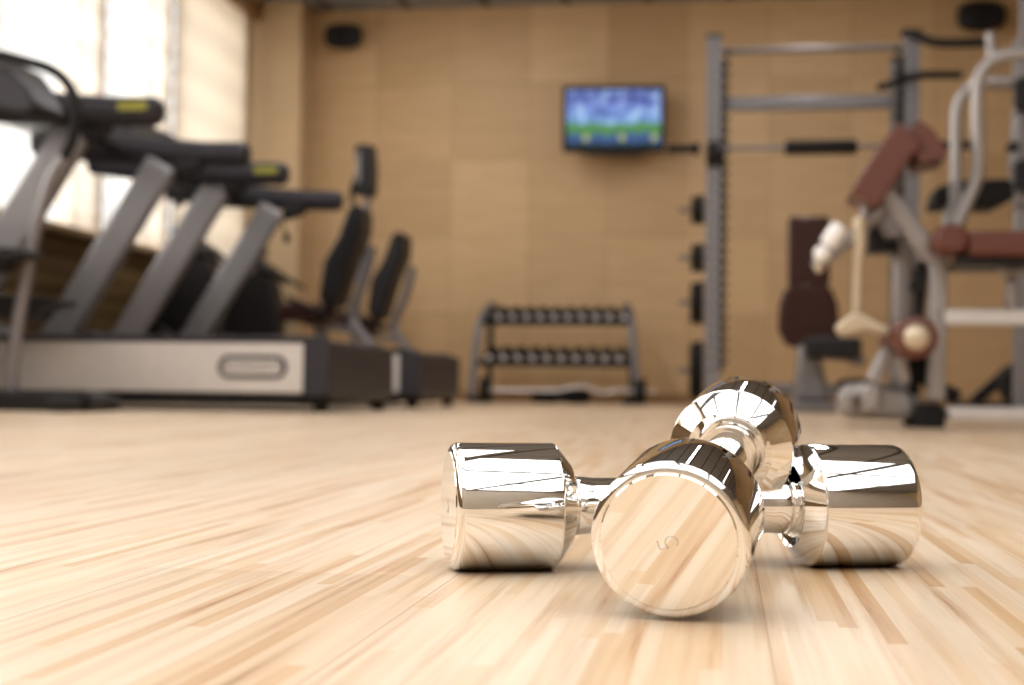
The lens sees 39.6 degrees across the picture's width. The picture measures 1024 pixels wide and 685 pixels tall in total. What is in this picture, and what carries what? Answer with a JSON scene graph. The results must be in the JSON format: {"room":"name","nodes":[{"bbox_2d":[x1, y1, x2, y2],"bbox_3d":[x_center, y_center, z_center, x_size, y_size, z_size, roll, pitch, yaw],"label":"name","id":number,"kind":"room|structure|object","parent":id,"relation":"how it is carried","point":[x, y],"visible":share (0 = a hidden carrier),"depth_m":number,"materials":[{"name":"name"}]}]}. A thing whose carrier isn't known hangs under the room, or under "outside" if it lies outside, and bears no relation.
{"room":"gym","nodes":[
{"label":"gym","id":0,"kind":"room"},
{"bbox_2d":[0,229,157,334],"bbox_3d":[-3.068,-0.276,4.009,0.220,0.930,13.800,0,-2,9],"label":"wall","id":1,"kind":"structure","parent":0,"point":[63,255],"depth_m":7.75,"materials":[{"name":"brown wood"}]},
{"bbox_2d":[0,208,250,272],"bbox_3d":[-2.942,-0.730,3.853,0.110,0.030,13.498,0,-2,9],"label":"trim","id":2,"kind":"structure","parent":1,"relation":"attached to","point":[48,225],"depth_m":7.71,"materials":[{"name":"brown wood"}]},
{"bbox_2d":[55,0,249,248],"bbox_3d":[-3.050,-1.750,4.057,0.220,2.020,13.800,0,-2,9],"label":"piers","id":3,"kind":"object","parent":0,"point":[89,50],"visible":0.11,"depth_m":8.13,"materials":[{"name":"white paint"}]},
{"bbox_2d":[2,0,79,226],"bbox_3d":[-2.557,-1.562,7.498,0.060,1.880,1.080,0,-2,9],"label":"window","id":4,"kind":"structure","parent":3,"relation":"attached to","point":[71,35],"depth_m":7.99,"materials":[{"name":"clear glass"}]},
{"bbox_2d":[0,0,106,218],"bbox_3d":[-2.394,-1.566,7.473,0.011,1.868,1.190,0,-2,9],"label":"window shade","id":5,"kind":"object","parent":4,"relation":"attached to","point":[43,48],"visible":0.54,"depth_m":7.52,"materials":[{"name":"fabric"}]},
{"bbox_2d":[136,0,149,244],"bbox_3d":[-2.394,-1.524,8.585,0.060,1.880,0.840,0,-2,9],"label":"window","id":6,"kind":"structure","parent":3,"relation":"attached to","point":[142,35],"depth_m":8.96,"materials":[{"name":"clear glass"}]},
{"bbox_2d":[228,0,262,20],"bbox_3d":[-2.903,-2.694,3.915,0.100,0.140,13.498,0,-2,9],"label":"trim","id":7,"kind":"structure","parent":3,"relation":"attached to","point":[252,9],"depth_m":10.38,"materials":[{"name":"brown wood"}]},
{"bbox_2d":[104,0,173,235],"bbox_3d":[-2.231,-1.529,8.561,0.011,1.868,0.950,0,-2,9],"label":"window shade","id":8,"kind":"object","parent":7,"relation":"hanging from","point":[126,49],"visible":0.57,"depth_m":8.54,"materials":[{"name":"fabric"}]},
{"bbox_2d":[170,0,248,261],"bbox_3d":[-2.054,-1.488,9.747,0.011,1.868,1.390,0,-2,9],"label":"window shade","id":9,"kind":"object","parent":7,"relation":"hanging from","point":[210,91],"visible":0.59,"depth_m":9.76,"materials":[{"name":"fabric"}]},
{"bbox_2d":[246,1,312,335],"bbox_3d":[-1.752,-1.053,10.668,0.400,2.950,0.300,0,-2,9],"label":"column corner","id":10,"kind":"structure","parent":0,"point":[280,44],"depth_m":10.55,"materials":[{"name":"beige paint"}]},
{"bbox_2d":[261,0,712,11],"bbox_3d":[1.433,-2.777,3.423,9.420,0.100,14.200,0,-2,9],"label":"ceiling","id":11,"kind":"structure","parent":0,"point":[313,5],"depth_m":10.56,"materials":[{"name":"beige paint"}]},
{"bbox_2d":[0,401,1023,684],"bbox_3d":[1.396,0.251,3.324,9.420,0.060,14.200,0,-2,9],"label":"floor","id":12,"kind":"structure","parent":0,"point":[141,543],"depth_m":0.73,"materials":[{"name":"brown wood"}]},
{"bbox_2d":[0,50,119,411],"bbox_3d":[-2.019,-0.403,4.990,1.240,1.274,0.560,0,-2,9],"label":"trainer","id":13,"kind":"object","parent":12,"relation":"on","point":[23,99],"visible":1,"depth_m":4.92,"materials":[{"name":"black plastic"}]},
{"bbox_2d":[0,61,393,412],"bbox_3d":[-1.544,-0.472,5.842,1.946,1.478,1.130,0,-2,9],"label":"treadmill","id":14,"kind":"object","parent":12,"relation":"on","point":[317,371],"visible":0.96,"depth_m":5.35,"materials":[{"name":"metal"}]},
{"bbox_2d":[0,323,25,333],"bbox_3d":[-2.315,0.051,5.939,0.400,0.300,0.690,0,-2,9],"label":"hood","id":15,"kind":"object","parent":14,"relation":"attached to","point":[4,329],"depth_m":6.14,"materials":[{"name":"grey plastic"}]},
{"bbox_2d":[80,126,458,407],"bbox_3d":[-1.315,-0.419,7.374,1.946,1.478,1.130,0,-2,9],"label":"treadmill","id":16,"kind":"object","parent":12,"relation":"on","point":[417,376],"visible":0.38,"depth_m":6.96,"materials":[{"name":"black plastic"}]},
{"bbox_2d":[80,331,110,334],"bbox_3d":[-2.086,0.104,7.471,0.400,0.300,0.690,0,-2,9],"label":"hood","id":17,"kind":"object","parent":16,"relation":"attached to","point":[90,332],"depth_m":7.15,"materials":[{"name":"grey plastic"}]},
{"bbox_2d":[148,204,398,403],"bbox_3d":[-1.435,-0.225,8.468,1.489,1.160,0.589,0,-2,9],"label":"bike","id":18,"kind":"object","parent":12,"relation":"on","point":[341,265],"visible":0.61,"depth_m":8.36,"materials":[{"name":"grey metal"}]},
{"bbox_2d":[223,232,432,401],"bbox_3d":[-1.300,-0.177,9.882,1.489,1.160,0.589,0,-2,9],"label":"bike","id":19,"kind":"object","parent":12,"relation":"on","point":[253,311],"visible":0.51,"depth_m":9.82,"materials":[{"name":"black plastic"}]},
{"bbox_2d":[349,144,377,343],"bbox_3d":[-1.106,-0.448,9.222,0.424,1.662,0.427,0,-2,9],"label":"machine","id":20,"kind":"object","parent":12,"relation":"on","point":[364,184],"visible":0.34,"depth_m":9.16,"materials":[{"name":"black plastic"}]},
{"bbox_2d":[479,377,484,402],"bbox_3d":[-0.193,0.315,9.477,0.032,0.175,0.175,0,-2,9],"label":"weight plate","id":21,"kind":"object","parent":12,"relation":"on","point":[481,381],"visible":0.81,"depth_m":9.41,"materials":[{"name":"metal"}]},
{"bbox_2d":[484,377,491,402],"bbox_3d":[-0.159,0.315,9.472,0.032,0.175,0.175,0,-2,9],"label":"weight plate","id":22,"kind":"object","parent":12,"relation":"on","point":[488,381],"visible":0.99,"depth_m":9.42,"materials":[{"name":"metal"}]},
{"bbox_2d":[466,301,639,404],"bbox_3d":[0.309,0.063,9.806,1.175,0.713,0.580,0,-2,9],"label":"dumbbell rack","id":23,"kind":"object","parent":12,"relation":"on","point":[485,317],"visible":0.8,"depth_m":9.66,"materials":[{"name":"silver metal"}]},
{"bbox_2d":[483,346,499,359],"bbox_3d":[-0.143,0.083,9.781,0.088,0.128,0.220,0,-2,9],"label":"dumbbell","id":24,"kind":"object","parent":23,"relation":"on","point":[492,352],"visible":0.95,"depth_m":9.68,"materials":[{"name":"metal"}]},
{"bbox_2d":[493,306,508,318],"bbox_3d":[-0.076,-0.196,9.882,0.088,0.128,0.220,0,-2,9],"label":"dumbbell","id":25,"kind":"object","parent":23,"relation":"on","point":[501,312],"visible":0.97,"depth_m":9.78,"materials":[{"name":"grey metal"}]},
{"bbox_2d":[497,346,513,359],"bbox_3d":[-0.044,0.084,9.767,0.088,0.128,0.220,0,-2,9],"label":"dumbbell","id":26,"kind":"object","parent":23,"relation":"on","point":[506,353],"visible":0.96,"depth_m":9.67,"materials":[{"name":"metal"}]},
{"bbox_2d":[506,306,522,318],"bbox_3d":[0.019,-0.196,9.868,0.088,0.128,0.220,0,-2,9],"label":"dumbbell","id":27,"kind":"object","parent":23,"relation":"on","point":[515,312],"visible":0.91,"depth_m":9.77,"materials":[{"name":"metal"}]},
{"bbox_2d":[512,346,527,360],"bbox_3d":[0.054,0.084,9.752,0.088,0.128,0.220,0,-2,9],"label":"dumbbell","id":28,"kind":"object","parent":23,"relation":"on","point":[520,353],"visible":0.95,"depth_m":9.66,"materials":[{"name":"metal"}]},
{"bbox_2d":[520,306,535,318],"bbox_3d":[0.114,-0.195,9.854,0.088,0.128,0.220,0,-2,9],"label":"dumbbell","id":29,"kind":"object","parent":23,"relation":"on","point":[529,311],"visible":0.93,"depth_m":9.76,"materials":[{"name":"metal"}]},
{"bbox_2d":[526,346,541,360],"bbox_3d":[0.152,0.085,9.737,0.088,0.128,0.220,0,-2,9],"label":"dumbbell","id":30,"kind":"object","parent":23,"relation":"on","point":[535,352],"visible":0.96,"depth_m":9.64,"materials":[{"name":"metal"}]},
{"bbox_2d":[534,306,549,319],"bbox_3d":[0.209,-0.194,9.839,0.088,0.128,0.220,0,-2,9],"label":"dumbbell","id":31,"kind":"object","parent":23,"relation":"on","point":[542,313],"visible":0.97,"depth_m":9.74,"materials":[{"name":"metal"}]},
{"bbox_2d":[541,346,556,360],"bbox_3d":[0.250,0.086,9.723,0.088,0.128,0.220,0,-2,9],"label":"dumbbell","id":32,"kind":"object","parent":23,"relation":"on","point":[549,353],"visible":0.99,"depth_m":9.62,"materials":[{"name":"metal"}]},
{"bbox_2d":[477,356,630,367],"bbox_3d":[0.293,0.128,9.704,1.035,0.080,0.260,0,-2,9],"label":"tray","id":33,"kind":"object","parent":23,"relation":"on","point":[621,364],"depth_m":9.58,"materials":[{"name":"grey metal"}]},
{"bbox_2d":[480,315,630,325],"bbox_3d":[0.311,-0.152,9.813,1.035,0.080,0.260,0,-2,9],"label":"tray","id":34,"kind":"object","parent":23,"relation":"on","point":[484,319],"depth_m":9.69,"materials":[{"name":"grey metal"}]},
{"bbox_2d":[548,306,563,319],"bbox_3d":[0.303,-0.194,9.825,0.088,0.128,0.220,0,-2,9],"label":"dumbbell","id":35,"kind":"object","parent":23,"relation":"on","point":[556,313],"visible":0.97,"depth_m":9.73,"materials":[{"name":"metal"}]},
{"bbox_2d":[555,346,570,360],"bbox_3d":[0.348,0.087,9.708,0.088,0.128,0.220,0,-2,9],"label":"dumbbell","id":36,"kind":"object","parent":23,"relation":"on","point":[564,352],"visible":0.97,"depth_m":9.61,"materials":[{"name":"metal"}]},
{"bbox_2d":[562,306,576,319],"bbox_3d":[0.397,-0.193,9.811,0.088,0.128,0.220,0,-2,9],"label":"dumbbell","id":37,"kind":"object","parent":23,"relation":"on","point":[570,312],"visible":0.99,"depth_m":9.71,"materials":[{"name":"metal"}]},
{"bbox_2d":[570,346,584,360],"bbox_3d":[0.445,0.087,9.693,0.088,0.128,0.220,0,-2,9],"label":"dumbbell","id":38,"kind":"object","parent":23,"relation":"on","point":[578,352],"visible":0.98,"depth_m":9.60,"materials":[{"name":"metal"}]},
{"bbox_2d":[576,306,590,319],"bbox_3d":[0.491,-0.192,9.797,0.088,0.128,0.220,0,-2,9],"label":"dumbbell","id":39,"kind":"object","parent":23,"relation":"on","point":[583,313],"visible":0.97,"depth_m":9.70,"materials":[{"name":"metal"}]},
{"bbox_2d":[584,346,598,360],"bbox_3d":[0.542,0.088,9.679,0.088,0.128,0.220,0,-2,9],"label":"dumbbell","id":40,"kind":"object","parent":23,"relation":"on","point":[592,353],"visible":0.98,"depth_m":9.58,"materials":[{"name":"metal"}]},
{"bbox_2d":[589,306,603,319],"bbox_3d":[0.585,-0.192,9.783,0.088,0.128,0.220,0,-2,9],"label":"dumbbell","id":41,"kind":"object","parent":23,"relation":"on","point":[597,313],"visible":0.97,"depth_m":9.68,"materials":[{"name":"metal"}]},
{"bbox_2d":[598,347,613,360],"bbox_3d":[0.639,0.089,9.664,0.088,0.128,0.220,0,-2,9],"label":"dumbbell","id":42,"kind":"object","parent":23,"relation":"on","point":[606,354],"visible":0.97,"depth_m":9.57,"materials":[{"name":"metal"}]},
{"bbox_2d":[603,306,617,319],"bbox_3d":[0.678,-0.191,9.769,0.088,0.128,0.220,0,-2,9],"label":"dumbbell","id":43,"kind":"object","parent":23,"relation":"on","point":[611,312],"visible":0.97,"depth_m":9.67,"materials":[{"name":"metal"}]},
{"bbox_2d":[613,347,627,361],"bbox_3d":[0.736,0.089,9.650,0.088,0.128,0.220,0,-2,9],"label":"dumbbell","id":44,"kind":"object","parent":23,"relation":"on","point":[621,353],"visible":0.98,"depth_m":9.55,"materials":[{"name":"metal"}]},
{"bbox_2d":[617,306,628,319],"bbox_3d":[0.771,-0.190,9.755,0.088,0.128,0.220,0,-2,9],"label":"dumbbell","id":45,"kind":"object","parent":23,"relation":"on","point":[623,314],"visible":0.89,"depth_m":9.65,"materials":[{"name":"metal"}]},
{"bbox_2d":[531,385,589,403],"bbox_3d":[0.337,0.354,9.781,0.400,0.130,0.099,0,-2,9],"label":"roll","id":46,"kind":"object","parent":12,"relation":"on","point":[571,396],"visible":0.81,"depth_m":9.75,"materials":[{"name":"black rubber"}]},
{"bbox_2d":[490,384,655,393],"bbox_3d":[0.389,0.307,9.391,1.121,0.063,0.017,0,-2,9],"label":"bar","id":47,"kind":"object","parent":12,"relation":"on","point":[579,385],"visible":0.98,"depth_m":9.39,"materials":[{"name":"metal"}]},
{"bbox_2d":[634,378,639,404],"bbox_3d":[0.820,0.323,9.326,0.032,0.175,0.175,0,-2,9],"label":"weight plate","id":48,"kind":"object","parent":12,"relation":"on","point":[637,380],"visible":0.96,"depth_m":9.26,"materials":[{"name":"metal"}]},
{"bbox_2d":[640,378,645,404],"bbox_3d":[0.859,0.323,9.320,0.032,0.175,0.175,0,-2,9],"label":"weight plate","id":49,"kind":"object","parent":12,"relation":"on","point":[643,380],"visible":0.99,"depth_m":9.25,"materials":[{"name":"metal"}]},
{"bbox_2d":[441,442,922,570],"bbox_3d":[0.091,0.088,0.771,0.254,0.067,0.067,1,-2,-10],"label":"dumbbell","id":50,"kind":"object","parent":12,"relation":"on","point":[505,506],"visible":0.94,"depth_m":0.75,"materials":[{"name":"silver metal"}]},
{"bbox_2d":[591,376,800,618],"bbox_3d":[0.099,0.067,0.706,0.067,0.104,0.259,0,-2,16],"label":"dumbbell","id":51,"kind":"object","parent":12,"relation":"on","point":[679,530],"visible":0.99,"depth_m":0.59,"materials":[{"name":"silver metal"}]},
{"bbox_2d":[778,216,869,412],"bbox_3d":[1.560,-0.143,7.046,0.476,0.975,0.820,0,-2,9],"label":"machine","id":52,"kind":"object","parent":12,"relation":"on","point":[808,308],"visible":0.83,"depth_m":7.04,"materials":[{"name":"leather"}]},
{"bbox_2d":[678,28,985,402],"bbox_3d":[1.800,-0.672,8.195,1.689,2.114,1.013,0,-2,9],"label":"power rack","id":53,"kind":"object","parent":12,"relation":"on","point":[903,100],"visible":0.77,"depth_m":7.95,"materials":[{"name":"silver metal"}]},
{"bbox_2d":[689,342,696,399],"bbox_3d":[1.100,0.173,8.631,0.040,0.346,0.346,0,-2,9],"label":"weight plate","id":54,"kind":"object","parent":53,"relation":"on","point":[693,345],"visible":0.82,"depth_m":8.48,"materials":[{"name":"metal"}]},
{"bbox_2d":[690,282,696,323],"bbox_3d":[1.105,-0.240,8.645,0.040,0.253,0.253,0,-2,9],"label":"weight plate","id":55,"kind":"object","parent":53,"relation":"on","point":[693,287],"visible":0.91,"depth_m":8.54,"materials":[{"name":"metal"}]},
{"bbox_2d":[691,196,697,223],"bbox_3d":[1.112,-0.807,8.664,0.040,0.172,0.172,0,-2,9],"label":"weight plate","id":56,"kind":"object","parent":53,"relation":"on","point":[694,199],"visible":1,"depth_m":8.59,"materials":[{"name":"metal"}]},
{"bbox_2d":[691,244,697,271],"bbox_3d":[1.108,-0.514,8.654,0.040,0.172,0.172,0,-2,9],"label":"weight plate","id":57,"kind":"object","parent":53,"relation":"on","point":[694,250],"visible":0.99,"depth_m":8.58,"materials":[{"name":"metal"}]},
{"bbox_2d":[696,341,703,395],"bbox_3d":[1.141,0.173,8.625,0.040,0.369,0.369,0,-2,9],"label":"weight plate","id":58,"kind":"object","parent":53,"relation":"on","point":[700,344],"visible":0.92,"depth_m":8.46,"materials":[{"name":"metal"}]},
{"bbox_2d":[697,281,703,324],"bbox_3d":[1.146,-0.240,8.639,0.040,0.269,0.269,0,-2,9],"label":"weight plate","id":59,"kind":"object","parent":53,"relation":"on","point":[700,286],"visible":1,"depth_m":8.52,"materials":[{"name":"metal"}]},
{"bbox_2d":[698,243,703,272],"bbox_3d":[1.150,-0.514,8.648,0.040,0.183,0.183,0,-2,9],"label":"weight plate","id":60,"kind":"object","parent":53,"relation":"on","point":[700,245],"visible":1,"depth_m":8.57,"materials":[{"name":"metal"}]},
{"bbox_2d":[698,195,704,224],"bbox_3d":[1.153,-0.807,8.657,0.040,0.183,0.183,0,-2,9],"label":"weight plate","id":61,"kind":"object","parent":53,"relation":"on","point":[701,198],"visible":1,"depth_m":8.58,"materials":[{"name":"metal"}]},
{"bbox_2d":[667,139,970,154],"bbox_3d":[1.676,-1.073,7.811,1.640,0.079,0.079,0,-2,9],"label":"barbell","id":62,"kind":"object","parent":53,"relation":"on","point":[839,146],"visible":0.69,"depth_m":7.79,"materials":[{"name":"grey metal"}]},
{"bbox_2d":[811,32,1023,427],"bbox_3d":[1.285,-0.318,4.129,0.831,1.127,0.780,0,-2,9],"label":"exercise machine","id":63,"kind":"object","parent":12,"relation":"on","point":[915,345],"visible":1,"depth_m":4.00,"materials":[{"name":"metal"}]},
{"bbox_2d":[952,363,1011,406],"bbox_3d":[2.145,0.186,6.224,0.396,0.278,0.290,0,-2,9],"label":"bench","id":64,"kind":"object","parent":12,"relation":"on","point":[1002,381],"visible":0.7,"depth_m":6.17,"materials":[{"name":"metal"}]},
{"bbox_2d":[985,0,1023,406],"bbox_3d":[1.932,-0.561,5.447,0.225,1.716,0.500,0,-2,9],"label":"exercise machine","id":65,"kind":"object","parent":12,"relation":"on","point":[1015,147],"depth_m":5.40,"materials":[{"name":"grey metal"}]},
{"bbox_2d":[308,0,1018,398],"bbox_3d":[2.494,-1.014,10.260,8.920,2.950,0.150,0,-2,9],"label":"wall","id":66,"kind":"structure","parent":0,"point":[461,109],"depth_m":10.45,"materials":[{"name":"brown wood"}]},
{"bbox_2d":[324,23,361,48],"bbox_3d":[-1.257,-2.291,10.688,0.290,0.190,0.197,0,-2,9],"label":"wall speaker","id":67,"kind":"object","parent":66,"relation":"attached to","point":[340,35],"visible":1,"depth_m":10.60,"materials":[{"name":"black plastic"}]},
{"bbox_2d":[334,27,348,41],"bbox_3d":[-1.271,-2.294,10.595,0.118,0.118,0.008,0,-2,9],"label":"grille","id":68,"kind":"object","parent":67,"relation":"attached to","point":[341,34],"depth_m":10.59,"materials":[{"name":"black plastic"}]},
{"bbox_2d":[562,85,664,155],"bbox_3d":[0.739,-1.586,10.318,0.732,0.503,0.276,0,-2,5],"label":"television","id":69,"kind":"object","parent":66,"relation":"attached to","point":[629,120],"visible":1,"depth_m":10.18,"materials":[{"name":"black plastic"}]},
{"bbox_2d":[618,134,625,140],"bbox_3d":[0.787,-1.464,10.172,0.052,0.052,0.001,0,-2,5],"label":"light","id":70,"kind":"object","parent":69,"relation":"attached to","point":[621,137],"depth_m":10.17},
{"bbox_2d":[434,392,1006,407],"bbox_3d":[2.662,0.423,10.102,8.520,0.070,0.015,0,-2,9],"label":"baseboard","id":71,"kind":"structure","parent":66,"relation":"attached to","point":[461,396],"depth_m":10.37,"materials":[{"name":"brown wood"}]},
{"bbox_2d":[957,1,1006,31],"bbox_3d":[3.297,-2.285,10.007,0.340,0.215,0.197,0,-2,9],"label":"wall speaker","id":72,"kind":"object","parent":66,"relation":"attached to","point":[973,16],"visible":1,"depth_m":9.92,"materials":[{"name":"black plastic"}]},
{"bbox_2d":[973,5,992,23],"bbox_3d":[3.283,-2.289,9.914,0.133,0.133,0.008,0,-2,9],"label":"grille","id":73,"kind":"object","parent":72,"relation":"attached to","point":[982,14],"depth_m":9.91,"materials":[{"name":"black plastic"}]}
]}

